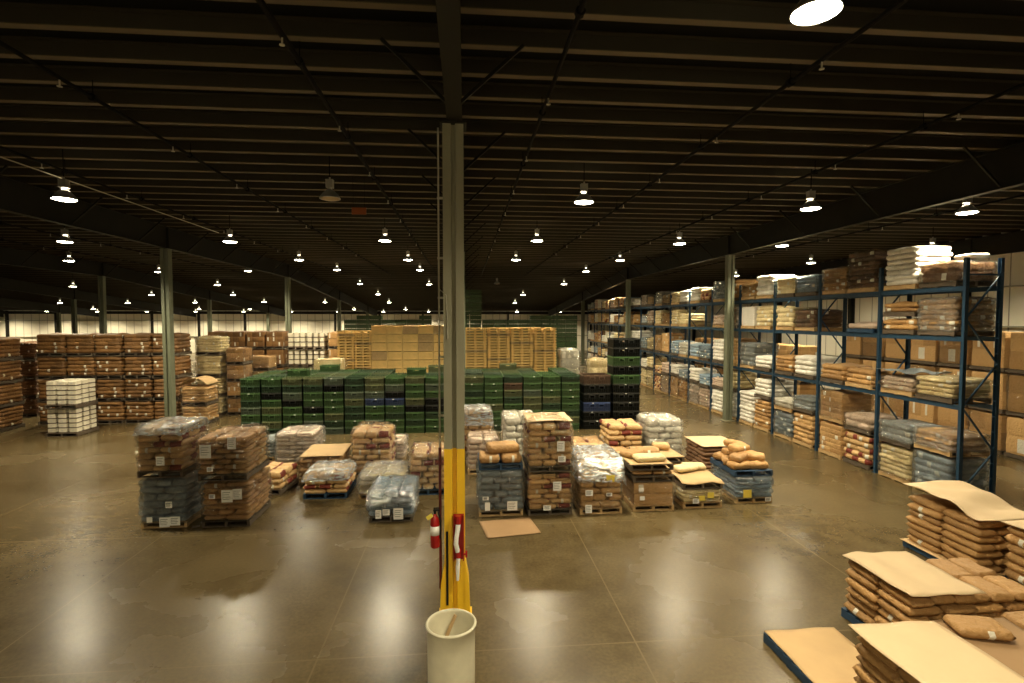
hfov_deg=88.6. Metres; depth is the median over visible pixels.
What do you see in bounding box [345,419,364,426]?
plastic crate
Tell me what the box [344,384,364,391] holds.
plastic crate
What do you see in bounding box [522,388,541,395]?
plastic crate
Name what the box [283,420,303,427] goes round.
plastic crate
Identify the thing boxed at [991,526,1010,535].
sack
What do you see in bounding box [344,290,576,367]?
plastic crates
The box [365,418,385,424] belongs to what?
plastic crate
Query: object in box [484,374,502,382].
plastic crate
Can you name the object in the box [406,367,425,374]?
plastic crate
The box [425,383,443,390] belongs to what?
plastic crate
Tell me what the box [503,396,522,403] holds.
plastic crate
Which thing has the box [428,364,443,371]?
plastic crate
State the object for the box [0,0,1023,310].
ceiling
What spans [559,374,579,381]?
plastic crate
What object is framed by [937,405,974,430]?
load
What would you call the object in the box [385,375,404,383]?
plastic crate
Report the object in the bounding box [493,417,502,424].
plastic crate
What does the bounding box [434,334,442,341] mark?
wooden crate
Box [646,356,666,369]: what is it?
load
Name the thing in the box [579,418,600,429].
crate
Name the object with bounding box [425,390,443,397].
plastic crate
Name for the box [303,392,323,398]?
plastic crate
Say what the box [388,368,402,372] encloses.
wooden crate
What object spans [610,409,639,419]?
crate
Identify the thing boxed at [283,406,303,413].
plastic crate
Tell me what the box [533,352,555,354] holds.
wooden pallet
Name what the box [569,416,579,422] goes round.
plastic crate
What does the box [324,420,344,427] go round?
plastic crate
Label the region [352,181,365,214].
board
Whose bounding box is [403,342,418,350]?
wooden crate
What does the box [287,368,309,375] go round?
plastic crate
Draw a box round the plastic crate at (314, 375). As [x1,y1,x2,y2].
[309,374,329,376]
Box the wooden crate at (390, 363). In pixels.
[387,360,402,367]
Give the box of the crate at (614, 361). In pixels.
[607,355,639,365]
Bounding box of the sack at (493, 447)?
[485,441,507,453]
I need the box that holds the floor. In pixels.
[0,350,1023,682]
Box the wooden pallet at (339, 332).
[337,331,354,333]
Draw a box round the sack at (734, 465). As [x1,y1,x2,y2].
[726,461,749,469]
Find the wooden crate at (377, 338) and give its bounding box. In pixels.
[371,334,386,342]
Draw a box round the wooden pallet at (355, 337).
[355,337,370,338]
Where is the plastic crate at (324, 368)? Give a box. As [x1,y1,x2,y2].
[319,364,339,371]
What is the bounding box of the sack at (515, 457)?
[499,451,521,462]
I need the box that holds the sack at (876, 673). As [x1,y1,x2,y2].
[855,655,893,682]
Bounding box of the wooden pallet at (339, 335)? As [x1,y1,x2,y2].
[337,334,354,336]
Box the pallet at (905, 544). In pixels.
[903,541,1008,578]
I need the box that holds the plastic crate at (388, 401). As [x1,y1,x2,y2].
[385,398,405,404]
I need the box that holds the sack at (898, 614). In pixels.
[877,598,929,620]
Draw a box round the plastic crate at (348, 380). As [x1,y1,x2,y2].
[344,375,365,384]
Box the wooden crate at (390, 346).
[387,342,404,350]
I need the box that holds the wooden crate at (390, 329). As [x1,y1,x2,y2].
[387,325,402,333]
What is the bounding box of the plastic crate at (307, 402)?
[303,399,323,406]
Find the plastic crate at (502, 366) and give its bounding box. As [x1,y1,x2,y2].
[499,362,516,369]
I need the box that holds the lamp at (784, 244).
[776,242,788,246]
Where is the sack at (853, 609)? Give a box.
[844,601,876,623]
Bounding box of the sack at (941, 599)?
[929,595,955,604]
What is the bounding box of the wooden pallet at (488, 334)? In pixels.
[487,333,509,335]
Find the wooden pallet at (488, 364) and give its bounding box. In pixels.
[487,363,508,365]
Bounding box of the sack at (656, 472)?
[646,465,671,474]
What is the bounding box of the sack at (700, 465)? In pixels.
[681,462,706,469]
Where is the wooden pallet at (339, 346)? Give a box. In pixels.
[337,345,354,347]
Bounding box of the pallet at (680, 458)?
[629,447,683,461]
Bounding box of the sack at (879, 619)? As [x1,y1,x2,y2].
[874,615,890,623]
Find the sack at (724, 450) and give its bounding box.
[721,446,729,454]
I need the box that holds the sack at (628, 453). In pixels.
[619,448,643,457]
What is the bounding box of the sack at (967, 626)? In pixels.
[941,614,1015,641]
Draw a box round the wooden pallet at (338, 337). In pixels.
[338,337,354,338]
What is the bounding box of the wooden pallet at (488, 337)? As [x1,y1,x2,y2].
[486,336,509,338]
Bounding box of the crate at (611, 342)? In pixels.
[607,338,640,347]
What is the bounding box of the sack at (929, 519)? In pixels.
[908,509,944,526]
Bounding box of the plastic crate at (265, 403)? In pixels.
[261,399,282,406]
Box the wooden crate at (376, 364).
[372,360,386,368]
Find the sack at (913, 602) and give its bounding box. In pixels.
[879,580,934,608]
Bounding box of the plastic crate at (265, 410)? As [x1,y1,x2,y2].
[261,406,282,413]
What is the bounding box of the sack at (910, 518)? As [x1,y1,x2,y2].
[905,515,944,532]
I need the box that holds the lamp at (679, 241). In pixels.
[673,223,685,244]
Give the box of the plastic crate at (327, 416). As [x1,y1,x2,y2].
[324,412,344,420]
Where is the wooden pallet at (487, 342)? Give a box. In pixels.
[487,342,509,343]
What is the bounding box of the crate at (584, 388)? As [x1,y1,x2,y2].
[580,382,610,392]
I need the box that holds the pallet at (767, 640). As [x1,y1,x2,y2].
[763,632,812,682]
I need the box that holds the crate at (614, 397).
[610,392,639,401]
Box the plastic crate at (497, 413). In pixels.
[492,410,501,417]
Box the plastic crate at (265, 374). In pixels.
[253,373,275,375]
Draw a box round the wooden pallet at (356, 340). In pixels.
[354,339,372,341]
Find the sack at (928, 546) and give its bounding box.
[907,534,943,553]
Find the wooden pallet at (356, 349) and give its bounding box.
[354,348,370,350]
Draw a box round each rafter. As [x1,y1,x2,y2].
[0,165,376,315]
[0,247,284,316]
[0,277,195,316]
[0,298,98,316]
[380,0,524,289]
[548,141,1023,315]
[631,230,1023,313]
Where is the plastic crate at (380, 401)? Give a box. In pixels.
[365,398,384,405]
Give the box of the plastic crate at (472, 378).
[465,374,483,382]
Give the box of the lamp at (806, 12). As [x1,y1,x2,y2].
[790,0,843,25]
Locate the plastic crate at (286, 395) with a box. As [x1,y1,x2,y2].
[282,392,302,399]
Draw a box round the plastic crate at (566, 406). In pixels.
[560,402,579,409]
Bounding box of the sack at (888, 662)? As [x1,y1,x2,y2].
[857,635,899,670]
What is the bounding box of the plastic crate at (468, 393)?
[465,390,483,396]
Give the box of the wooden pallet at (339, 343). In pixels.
[337,342,354,344]
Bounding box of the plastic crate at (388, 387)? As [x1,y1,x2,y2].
[385,384,404,390]
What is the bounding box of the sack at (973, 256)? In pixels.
[953,253,991,259]
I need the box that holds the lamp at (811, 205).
[800,169,820,210]
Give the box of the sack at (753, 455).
[744,450,764,460]
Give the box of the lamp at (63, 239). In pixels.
[57,226,73,242]
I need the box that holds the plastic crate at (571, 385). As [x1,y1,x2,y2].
[561,382,579,388]
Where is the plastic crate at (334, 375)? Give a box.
[329,374,348,379]
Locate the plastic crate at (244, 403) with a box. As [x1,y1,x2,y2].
[240,400,261,406]
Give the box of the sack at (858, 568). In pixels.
[848,560,881,584]
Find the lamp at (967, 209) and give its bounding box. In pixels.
[955,198,978,214]
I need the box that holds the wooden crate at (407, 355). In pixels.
[403,351,417,359]
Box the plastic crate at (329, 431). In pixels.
[325,427,344,434]
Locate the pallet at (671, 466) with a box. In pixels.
[623,458,673,470]
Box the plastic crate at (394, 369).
[377,368,395,372]
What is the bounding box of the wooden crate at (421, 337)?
[418,334,433,341]
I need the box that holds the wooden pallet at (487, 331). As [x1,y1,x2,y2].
[486,331,508,332]
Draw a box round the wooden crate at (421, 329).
[418,325,433,333]
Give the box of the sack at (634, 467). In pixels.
[627,466,651,474]
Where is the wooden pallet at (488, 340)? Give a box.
[486,339,509,341]
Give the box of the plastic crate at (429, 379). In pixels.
[425,375,443,383]
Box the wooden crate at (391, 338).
[387,334,402,342]
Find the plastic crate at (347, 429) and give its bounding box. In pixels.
[345,427,354,433]
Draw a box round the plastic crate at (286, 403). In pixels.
[282,399,303,406]
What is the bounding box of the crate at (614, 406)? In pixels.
[610,401,639,410]
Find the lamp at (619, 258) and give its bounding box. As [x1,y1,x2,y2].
[616,252,623,260]
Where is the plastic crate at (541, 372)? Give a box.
[539,372,557,374]
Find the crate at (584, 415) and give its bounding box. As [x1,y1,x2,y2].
[579,408,609,420]
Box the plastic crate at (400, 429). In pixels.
[394,424,405,432]
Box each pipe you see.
[0,40,391,274]
[0,146,345,274]
[0,221,247,273]
[0,234,199,273]
[255,0,437,276]
[481,0,586,275]
[524,0,908,275]
[567,83,1023,275]
[654,194,1023,276]
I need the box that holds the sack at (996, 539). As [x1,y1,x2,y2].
[941,523,1004,542]
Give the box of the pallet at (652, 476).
[624,467,674,482]
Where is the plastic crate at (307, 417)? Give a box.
[303,413,323,420]
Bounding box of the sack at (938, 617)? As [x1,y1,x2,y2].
[927,613,944,620]
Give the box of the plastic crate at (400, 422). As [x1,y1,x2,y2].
[385,417,405,425]
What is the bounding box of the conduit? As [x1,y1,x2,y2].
[0,156,218,232]
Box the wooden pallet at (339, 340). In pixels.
[337,339,354,341]
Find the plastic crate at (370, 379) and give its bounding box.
[364,375,385,383]
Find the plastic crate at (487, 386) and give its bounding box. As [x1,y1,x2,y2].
[484,383,502,389]
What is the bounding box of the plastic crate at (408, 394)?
[405,390,424,397]
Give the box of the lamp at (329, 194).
[319,156,340,200]
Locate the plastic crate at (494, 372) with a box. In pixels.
[483,371,500,379]
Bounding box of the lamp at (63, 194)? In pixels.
[50,149,77,201]
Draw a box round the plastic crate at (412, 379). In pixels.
[405,375,424,383]
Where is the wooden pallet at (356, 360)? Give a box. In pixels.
[354,359,371,361]
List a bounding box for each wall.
[0,310,624,352]
[631,229,1023,389]
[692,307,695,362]
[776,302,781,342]
[846,298,854,357]
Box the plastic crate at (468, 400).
[465,396,483,403]
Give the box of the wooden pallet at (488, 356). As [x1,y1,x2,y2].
[487,355,509,357]
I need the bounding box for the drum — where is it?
[425,608,476,682]
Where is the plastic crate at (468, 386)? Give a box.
[465,383,483,389]
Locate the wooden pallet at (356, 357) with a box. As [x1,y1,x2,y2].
[354,356,371,358]
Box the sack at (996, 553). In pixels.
[940,537,1003,558]
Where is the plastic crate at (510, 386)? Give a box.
[503,382,522,389]
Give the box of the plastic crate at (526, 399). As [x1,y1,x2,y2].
[522,395,541,402]
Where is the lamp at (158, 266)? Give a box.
[155,259,159,272]
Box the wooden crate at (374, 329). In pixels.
[371,325,386,333]
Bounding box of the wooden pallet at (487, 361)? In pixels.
[487,361,509,362]
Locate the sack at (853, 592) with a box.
[846,586,880,610]
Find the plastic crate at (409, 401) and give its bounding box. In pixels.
[405,397,424,404]
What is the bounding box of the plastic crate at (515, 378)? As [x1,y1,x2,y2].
[503,374,522,382]
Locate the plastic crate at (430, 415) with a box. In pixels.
[425,411,443,418]
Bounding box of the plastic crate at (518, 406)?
[503,402,522,409]
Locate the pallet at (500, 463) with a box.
[478,453,522,469]
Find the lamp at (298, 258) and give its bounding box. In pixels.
[294,250,303,260]
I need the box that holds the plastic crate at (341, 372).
[336,371,354,373]
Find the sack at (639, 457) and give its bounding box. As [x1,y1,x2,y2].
[632,453,666,461]
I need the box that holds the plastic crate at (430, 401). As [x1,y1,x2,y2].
[425,397,443,404]
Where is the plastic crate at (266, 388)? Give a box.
[261,385,282,392]
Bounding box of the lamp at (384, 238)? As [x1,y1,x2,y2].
[379,218,390,241]
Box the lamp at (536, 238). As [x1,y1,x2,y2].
[531,228,542,241]
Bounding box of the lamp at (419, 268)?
[417,263,422,270]
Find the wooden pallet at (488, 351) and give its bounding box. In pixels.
[487,350,509,352]
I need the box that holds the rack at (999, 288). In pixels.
[587,257,1004,493]
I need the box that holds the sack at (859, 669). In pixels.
[852,663,880,682]
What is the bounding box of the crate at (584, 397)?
[580,391,610,401]
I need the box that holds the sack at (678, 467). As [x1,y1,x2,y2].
[674,463,697,471]
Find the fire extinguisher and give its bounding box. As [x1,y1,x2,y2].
[426,507,440,548]
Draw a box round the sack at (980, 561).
[939,543,993,565]
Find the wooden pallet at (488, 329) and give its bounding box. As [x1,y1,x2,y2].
[487,328,509,330]
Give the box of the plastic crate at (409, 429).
[405,423,425,432]
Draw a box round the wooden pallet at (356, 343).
[354,342,370,344]
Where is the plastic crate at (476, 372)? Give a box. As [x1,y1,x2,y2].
[465,370,481,375]
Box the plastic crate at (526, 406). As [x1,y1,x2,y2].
[522,402,541,409]
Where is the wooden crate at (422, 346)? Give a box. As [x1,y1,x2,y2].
[418,342,433,350]
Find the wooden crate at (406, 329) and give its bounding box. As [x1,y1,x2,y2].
[402,325,417,333]
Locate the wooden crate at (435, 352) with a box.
[434,351,443,359]
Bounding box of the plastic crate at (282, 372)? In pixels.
[264,371,285,373]
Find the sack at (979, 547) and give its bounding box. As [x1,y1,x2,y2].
[941,530,995,551]
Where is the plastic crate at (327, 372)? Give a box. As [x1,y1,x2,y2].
[317,371,336,373]
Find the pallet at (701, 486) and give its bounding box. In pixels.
[672,474,722,489]
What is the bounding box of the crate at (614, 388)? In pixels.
[610,383,639,392]
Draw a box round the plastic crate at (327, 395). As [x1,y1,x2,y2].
[324,391,344,398]
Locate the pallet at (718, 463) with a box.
[710,457,772,476]
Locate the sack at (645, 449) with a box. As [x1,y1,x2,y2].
[636,447,658,452]
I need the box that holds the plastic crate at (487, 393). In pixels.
[484,390,502,396]
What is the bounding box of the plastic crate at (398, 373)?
[389,372,406,374]
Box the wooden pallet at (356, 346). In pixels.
[354,345,372,347]
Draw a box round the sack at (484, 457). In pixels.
[479,451,499,462]
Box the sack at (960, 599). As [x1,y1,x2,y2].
[953,594,977,603]
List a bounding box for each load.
[0,337,22,360]
[0,360,23,384]
[0,383,24,407]
[0,405,25,431]
[14,341,38,360]
[18,378,48,397]
[19,397,46,416]
[20,360,38,378]
[35,333,72,356]
[36,356,76,378]
[37,378,62,401]
[38,402,56,424]
[44,378,97,408]
[45,405,98,436]
[65,333,100,355]
[66,356,101,378]
[93,400,104,420]
[94,333,128,355]
[95,355,129,378]
[95,377,102,397]
[96,377,135,400]
[96,399,135,423]
[123,333,155,355]
[123,356,153,378]
[124,377,162,400]
[125,399,161,423]
[132,416,209,477]
[138,468,209,528]
[151,332,191,355]
[152,355,191,377]
[153,376,190,400]
[154,399,187,420]
[180,384,219,405]
[180,403,219,423]
[194,335,230,354]
[195,354,226,376]
[195,376,231,396]
[195,423,269,481]
[197,466,272,527]
[208,331,229,335]
[215,395,231,415]
[225,347,253,364]
[225,363,253,381]
[226,380,240,397]
[226,397,241,414]
[227,331,248,346]
[247,331,267,348]
[252,349,268,354]
[252,355,277,370]
[252,369,277,374]
[264,461,298,494]
[265,433,276,461]
[266,331,288,348]
[267,349,288,366]
[274,424,325,465]
[277,366,289,369]
[287,333,307,349]
[288,349,307,366]
[289,366,310,371]
[298,446,351,483]
[301,459,357,499]
[307,333,328,349]
[307,349,328,366]
[313,357,346,369]
[328,331,344,348]
[328,349,337,357]
[350,421,397,475]
[356,460,409,499]
[365,474,419,522]
[394,433,408,460]
[408,441,443,494]
[464,404,493,460]
[465,429,500,473]
[476,458,524,516]
[500,409,532,467]
[521,412,573,471]
[522,461,573,515]
[556,347,579,374]
[569,435,607,449]
[570,444,625,514]
[585,357,606,372]
[588,313,593,322]
[588,330,597,340]
[594,299,604,309]
[594,313,597,322]
[594,332,597,341]
[594,346,603,354]
[594,447,625,466]
[597,313,608,323]
[597,330,610,341]
[597,347,606,356]
[598,299,608,309]
[599,418,642,448]
[601,349,606,357]
[602,313,611,323]
[605,332,616,343]
[610,298,613,308]
[610,314,623,323]
[614,297,625,308]
[614,315,623,323]
[614,332,624,337]
[619,299,623,307]
[619,317,635,323]
[622,475,676,511]
[623,297,640,307]
[623,311,639,323]
[631,298,638,307]
[631,314,646,324]
[631,330,638,337]
[634,298,639,306]
[634,330,652,337]
[636,412,683,454]
[640,294,654,306]
[640,337,650,349]
[640,369,646,386]
[641,315,653,324]
[641,358,647,368]
[645,369,656,388]
[646,296,653,305]
[646,310,658,324]
[646,337,653,351]
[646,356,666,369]
[653,334,661,352]
[654,291,677,305]
[654,365,661,375]
[654,375,661,391]
[655,310,669,325]
[660,374,672,394]
[661,312,672,325]
[661,333,683,353]
[661,362,683,374]
[662,294,673,305]
[665,458,681,465]
[669,375,681,397]
[670,340,694,355]
[670,364,694,376]
[671,292,680,304]
[671,309,695,325]
[673,475,723,508]
[677,380,699,401]
[678,341,703,357]
[678,369,687,380]
[679,290,691,303]
[679,313,704,326]
[684,439,726,469]
[688,382,702,405]
[689,343,713,359]
[689,367,716,383]
[690,287,712,303]
[695,338,703,341]
[697,387,715,409]
[698,345,713,360]
[699,373,722,387]
[700,289,714,302]
[703,338,719,343]
[710,463,774,503]
[711,389,722,414]
[712,280,724,301]
[712,339,723,363]
[712,377,736,389]
[713,315,723,327]
[722,390,740,419]
[723,307,741,327]
[733,337,757,365]
[733,370,756,391]
[734,279,758,300]
[739,342,778,368]
[739,390,760,426]
[740,282,762,299]
[741,306,760,328]
[753,399,779,432]
[754,378,793,400]
[755,305,794,329]
[755,355,777,371]
[756,274,795,298]
[760,371,771,377]
[773,396,800,412]
[773,410,799,440]
[775,354,796,375]
[776,276,797,297]
[776,307,817,330]
[776,344,793,354]
[786,375,814,383]
[788,345,816,354]
[792,394,820,414]
[792,412,828,448]
[793,309,842,330]
[793,383,815,395]
[794,355,841,379]
[795,274,824,296]
[818,389,874,423]
[818,421,851,459]
[820,363,872,384]
[821,266,850,294]
[841,336,862,357]
[841,357,875,386]
[843,411,902,435]
[843,431,884,470]
[845,367,902,389]
[846,248,896,292]
[847,321,886,332]
[861,337,885,359]
[863,359,894,388]
[871,394,882,411]
[877,442,918,485]
[878,374,919,396]
[878,419,945,448]
[882,318,919,334]
[882,396,909,418]
[883,301,920,316]
[884,246,952,290]
[884,338,911,361]
[885,362,927,395]
[908,401,937,423]
[910,339,939,364]
[910,364,951,399]
[911,449,989,493]
[912,374,992,403]
[912,426,990,456]
[916,296,995,335]
[918,260,997,287]
[937,340,972,368]
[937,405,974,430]
[938,367,984,406]
[967,409,1015,454]
[969,371,1023,413]
[970,331,1023,371]
[1004,416,1023,460]
[1005,374,1023,417]
[1007,333,1023,373]
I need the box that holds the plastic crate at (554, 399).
[541,395,560,402]
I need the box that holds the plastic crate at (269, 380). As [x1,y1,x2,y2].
[261,376,284,385]
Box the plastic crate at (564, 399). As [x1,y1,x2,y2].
[561,395,579,402]
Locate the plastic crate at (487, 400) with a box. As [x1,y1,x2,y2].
[484,397,502,403]
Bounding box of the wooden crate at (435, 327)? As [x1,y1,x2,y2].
[433,325,442,333]
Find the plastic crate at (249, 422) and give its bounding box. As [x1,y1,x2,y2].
[241,421,261,426]
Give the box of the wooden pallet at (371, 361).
[355,361,371,363]
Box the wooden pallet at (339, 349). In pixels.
[337,348,354,350]
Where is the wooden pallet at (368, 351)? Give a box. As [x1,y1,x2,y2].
[355,350,372,352]
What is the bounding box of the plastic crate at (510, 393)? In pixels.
[503,389,522,396]
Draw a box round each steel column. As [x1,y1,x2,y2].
[5,314,9,336]
[54,314,56,332]
[56,313,61,332]
[71,299,77,355]
[98,276,106,355]
[150,314,153,332]
[160,248,175,416]
[197,314,200,336]
[207,300,211,331]
[243,314,246,330]
[266,313,269,348]
[285,277,291,365]
[334,314,336,346]
[337,300,340,330]
[437,120,471,612]
[464,251,465,404]
[581,301,584,363]
[625,279,630,337]
[720,254,735,420]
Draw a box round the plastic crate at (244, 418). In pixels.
[240,414,261,421]
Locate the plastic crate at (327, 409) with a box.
[324,405,344,412]
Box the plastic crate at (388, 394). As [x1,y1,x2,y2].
[385,391,404,397]
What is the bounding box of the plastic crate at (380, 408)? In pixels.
[365,405,384,412]
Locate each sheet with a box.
[181,376,218,384]
[299,443,350,456]
[479,517,540,538]
[522,412,572,421]
[618,451,672,464]
[630,446,683,456]
[666,466,723,484]
[684,436,726,446]
[764,627,859,682]
[842,551,985,596]
[848,621,1023,682]
[875,368,951,374]
[900,538,1005,575]
[903,480,1023,520]
[932,617,1023,676]
[1001,520,1023,528]
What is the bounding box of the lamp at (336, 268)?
[333,263,340,270]
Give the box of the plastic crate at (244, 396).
[240,392,261,399]
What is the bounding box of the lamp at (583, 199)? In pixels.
[574,163,593,204]
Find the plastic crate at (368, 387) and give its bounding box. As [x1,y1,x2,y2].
[364,384,384,390]
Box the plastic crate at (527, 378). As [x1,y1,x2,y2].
[522,374,541,382]
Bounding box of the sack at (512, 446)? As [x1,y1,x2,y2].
[498,440,519,452]
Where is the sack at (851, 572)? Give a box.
[845,568,881,591]
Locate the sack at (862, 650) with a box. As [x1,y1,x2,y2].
[854,643,900,682]
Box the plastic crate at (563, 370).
[552,369,569,371]
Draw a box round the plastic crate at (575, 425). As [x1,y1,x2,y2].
[572,423,579,429]
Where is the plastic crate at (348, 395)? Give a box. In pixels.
[344,391,364,398]
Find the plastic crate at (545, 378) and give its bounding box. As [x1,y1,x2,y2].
[541,374,560,381]
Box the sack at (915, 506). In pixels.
[907,502,945,519]
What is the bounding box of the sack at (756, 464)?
[745,460,768,468]
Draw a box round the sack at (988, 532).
[942,516,996,536]
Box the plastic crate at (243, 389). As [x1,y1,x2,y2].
[240,385,261,392]
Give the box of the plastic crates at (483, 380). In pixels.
[255,380,568,428]
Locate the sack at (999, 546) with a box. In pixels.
[990,541,1010,549]
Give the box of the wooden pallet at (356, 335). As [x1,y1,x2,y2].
[354,334,370,336]
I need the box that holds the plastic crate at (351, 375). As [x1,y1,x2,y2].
[347,374,368,376]
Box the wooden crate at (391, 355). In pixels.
[387,351,402,359]
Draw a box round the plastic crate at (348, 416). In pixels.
[344,412,364,419]
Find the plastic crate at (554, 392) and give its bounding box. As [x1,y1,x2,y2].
[541,388,560,395]
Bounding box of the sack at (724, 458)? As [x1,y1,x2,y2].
[721,455,728,464]
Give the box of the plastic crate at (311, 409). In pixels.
[303,406,323,413]
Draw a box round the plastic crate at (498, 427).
[491,424,501,430]
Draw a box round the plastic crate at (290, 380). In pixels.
[282,376,305,384]
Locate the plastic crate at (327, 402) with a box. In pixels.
[324,398,344,405]
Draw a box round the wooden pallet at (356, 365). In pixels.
[354,364,371,366]
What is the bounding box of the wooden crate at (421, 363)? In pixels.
[418,359,433,367]
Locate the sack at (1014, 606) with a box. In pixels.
[999,600,1023,611]
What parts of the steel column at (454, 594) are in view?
edge trim, cap plate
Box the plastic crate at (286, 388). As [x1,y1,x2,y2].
[282,385,302,391]
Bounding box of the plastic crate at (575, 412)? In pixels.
[560,409,579,415]
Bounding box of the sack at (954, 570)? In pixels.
[925,559,972,578]
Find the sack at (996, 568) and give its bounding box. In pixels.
[940,551,1004,572]
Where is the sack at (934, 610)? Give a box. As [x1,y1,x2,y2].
[877,588,942,616]
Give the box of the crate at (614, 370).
[607,364,639,374]
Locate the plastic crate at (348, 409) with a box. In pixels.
[344,405,364,412]
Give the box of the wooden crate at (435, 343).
[434,342,443,350]
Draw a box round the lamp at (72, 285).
[69,274,76,286]
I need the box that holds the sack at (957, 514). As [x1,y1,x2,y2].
[942,509,1006,528]
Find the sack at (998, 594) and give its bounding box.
[959,576,1015,602]
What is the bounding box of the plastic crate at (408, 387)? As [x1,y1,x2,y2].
[405,383,424,390]
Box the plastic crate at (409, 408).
[405,404,424,411]
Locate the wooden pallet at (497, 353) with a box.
[487,352,509,354]
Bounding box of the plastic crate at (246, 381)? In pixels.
[239,376,265,385]
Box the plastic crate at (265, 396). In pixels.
[261,392,282,399]
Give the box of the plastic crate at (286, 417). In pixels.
[282,413,303,420]
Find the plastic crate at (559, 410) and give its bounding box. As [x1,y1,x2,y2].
[541,409,560,411]
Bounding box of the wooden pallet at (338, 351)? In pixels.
[338,351,354,352]
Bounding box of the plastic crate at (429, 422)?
[425,418,443,425]
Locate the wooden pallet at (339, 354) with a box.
[337,353,354,355]
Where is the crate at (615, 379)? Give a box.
[607,373,639,383]
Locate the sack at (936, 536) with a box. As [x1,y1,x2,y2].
[906,522,943,540]
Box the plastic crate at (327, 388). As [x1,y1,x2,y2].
[324,384,344,391]
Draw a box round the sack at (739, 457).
[728,451,748,462]
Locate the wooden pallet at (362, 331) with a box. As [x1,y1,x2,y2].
[354,330,370,333]
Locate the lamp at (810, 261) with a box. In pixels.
[806,251,815,263]
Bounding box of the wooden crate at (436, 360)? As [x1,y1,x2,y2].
[434,359,443,367]
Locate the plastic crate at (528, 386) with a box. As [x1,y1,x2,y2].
[522,382,541,389]
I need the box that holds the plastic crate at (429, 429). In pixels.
[425,425,443,432]
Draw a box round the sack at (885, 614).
[877,607,899,622]
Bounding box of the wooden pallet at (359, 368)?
[355,367,371,369]
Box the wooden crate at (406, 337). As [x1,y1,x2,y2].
[403,334,417,341]
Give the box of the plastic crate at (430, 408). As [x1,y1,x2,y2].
[425,404,443,411]
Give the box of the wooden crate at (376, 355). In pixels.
[371,351,386,359]
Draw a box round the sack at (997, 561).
[989,556,1008,565]
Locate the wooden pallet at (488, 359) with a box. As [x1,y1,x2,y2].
[487,358,509,360]
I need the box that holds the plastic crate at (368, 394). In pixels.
[365,391,384,398]
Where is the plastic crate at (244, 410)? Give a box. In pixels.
[240,407,261,414]
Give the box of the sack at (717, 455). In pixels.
[712,451,725,460]
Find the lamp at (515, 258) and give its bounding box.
[512,251,519,260]
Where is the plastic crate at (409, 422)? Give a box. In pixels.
[405,417,425,425]
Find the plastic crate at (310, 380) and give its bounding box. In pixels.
[303,376,325,384]
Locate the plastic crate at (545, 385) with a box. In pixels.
[541,381,560,388]
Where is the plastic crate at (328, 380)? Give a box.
[323,376,345,384]
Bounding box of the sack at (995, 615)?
[989,610,1006,617]
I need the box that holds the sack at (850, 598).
[845,593,880,617]
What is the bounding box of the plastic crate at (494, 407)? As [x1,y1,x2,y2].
[484,403,502,410]
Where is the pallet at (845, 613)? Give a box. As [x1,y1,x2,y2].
[841,607,864,623]
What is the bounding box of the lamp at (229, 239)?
[223,215,236,242]
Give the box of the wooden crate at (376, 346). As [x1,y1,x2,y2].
[371,343,386,350]
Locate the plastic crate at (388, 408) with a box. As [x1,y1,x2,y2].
[385,405,405,411]
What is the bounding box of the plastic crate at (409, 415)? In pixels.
[405,410,425,418]
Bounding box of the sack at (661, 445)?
[652,442,669,449]
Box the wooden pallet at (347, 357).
[337,356,354,358]
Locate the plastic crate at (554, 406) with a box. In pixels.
[541,402,560,409]
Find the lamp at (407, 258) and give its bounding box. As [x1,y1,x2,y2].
[403,251,411,260]
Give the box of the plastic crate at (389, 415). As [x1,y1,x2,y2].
[385,410,405,419]
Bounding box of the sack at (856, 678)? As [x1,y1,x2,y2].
[853,675,864,682]
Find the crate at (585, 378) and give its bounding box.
[578,373,610,383]
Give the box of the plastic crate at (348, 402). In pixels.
[344,398,364,405]
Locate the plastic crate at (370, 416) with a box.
[365,412,385,419]
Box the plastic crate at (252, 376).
[247,375,270,377]
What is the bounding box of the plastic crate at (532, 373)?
[520,372,539,377]
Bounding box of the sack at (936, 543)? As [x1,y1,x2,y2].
[907,528,943,547]
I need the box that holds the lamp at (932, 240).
[929,227,937,245]
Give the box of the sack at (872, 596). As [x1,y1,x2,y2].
[845,576,881,602]
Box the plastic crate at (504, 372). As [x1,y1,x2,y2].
[501,371,518,373]
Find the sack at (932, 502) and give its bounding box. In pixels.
[909,494,959,512]
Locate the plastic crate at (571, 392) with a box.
[561,389,579,395]
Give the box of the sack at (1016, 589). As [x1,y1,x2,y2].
[983,575,1023,600]
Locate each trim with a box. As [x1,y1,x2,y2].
[0,320,586,320]
[3,311,623,313]
[707,322,1023,327]
[1004,285,1023,287]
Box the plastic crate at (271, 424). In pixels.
[262,421,282,428]
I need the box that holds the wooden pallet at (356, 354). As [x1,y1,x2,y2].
[354,353,371,355]
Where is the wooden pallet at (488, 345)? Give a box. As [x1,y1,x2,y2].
[487,344,509,346]
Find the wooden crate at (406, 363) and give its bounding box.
[403,360,417,367]
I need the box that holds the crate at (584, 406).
[579,400,610,410]
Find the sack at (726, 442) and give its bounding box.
[723,439,745,445]
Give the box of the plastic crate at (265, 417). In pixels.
[261,414,282,421]
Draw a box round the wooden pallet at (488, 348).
[487,347,509,349]
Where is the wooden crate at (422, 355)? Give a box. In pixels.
[418,351,433,359]
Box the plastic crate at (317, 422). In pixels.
[304,420,324,425]
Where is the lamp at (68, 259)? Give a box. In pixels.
[63,243,74,261]
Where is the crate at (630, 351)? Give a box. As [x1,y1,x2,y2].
[607,347,640,356]
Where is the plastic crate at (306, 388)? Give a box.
[303,384,323,391]
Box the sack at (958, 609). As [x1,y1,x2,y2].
[936,603,978,614]
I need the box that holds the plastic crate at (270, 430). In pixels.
[264,428,282,433]

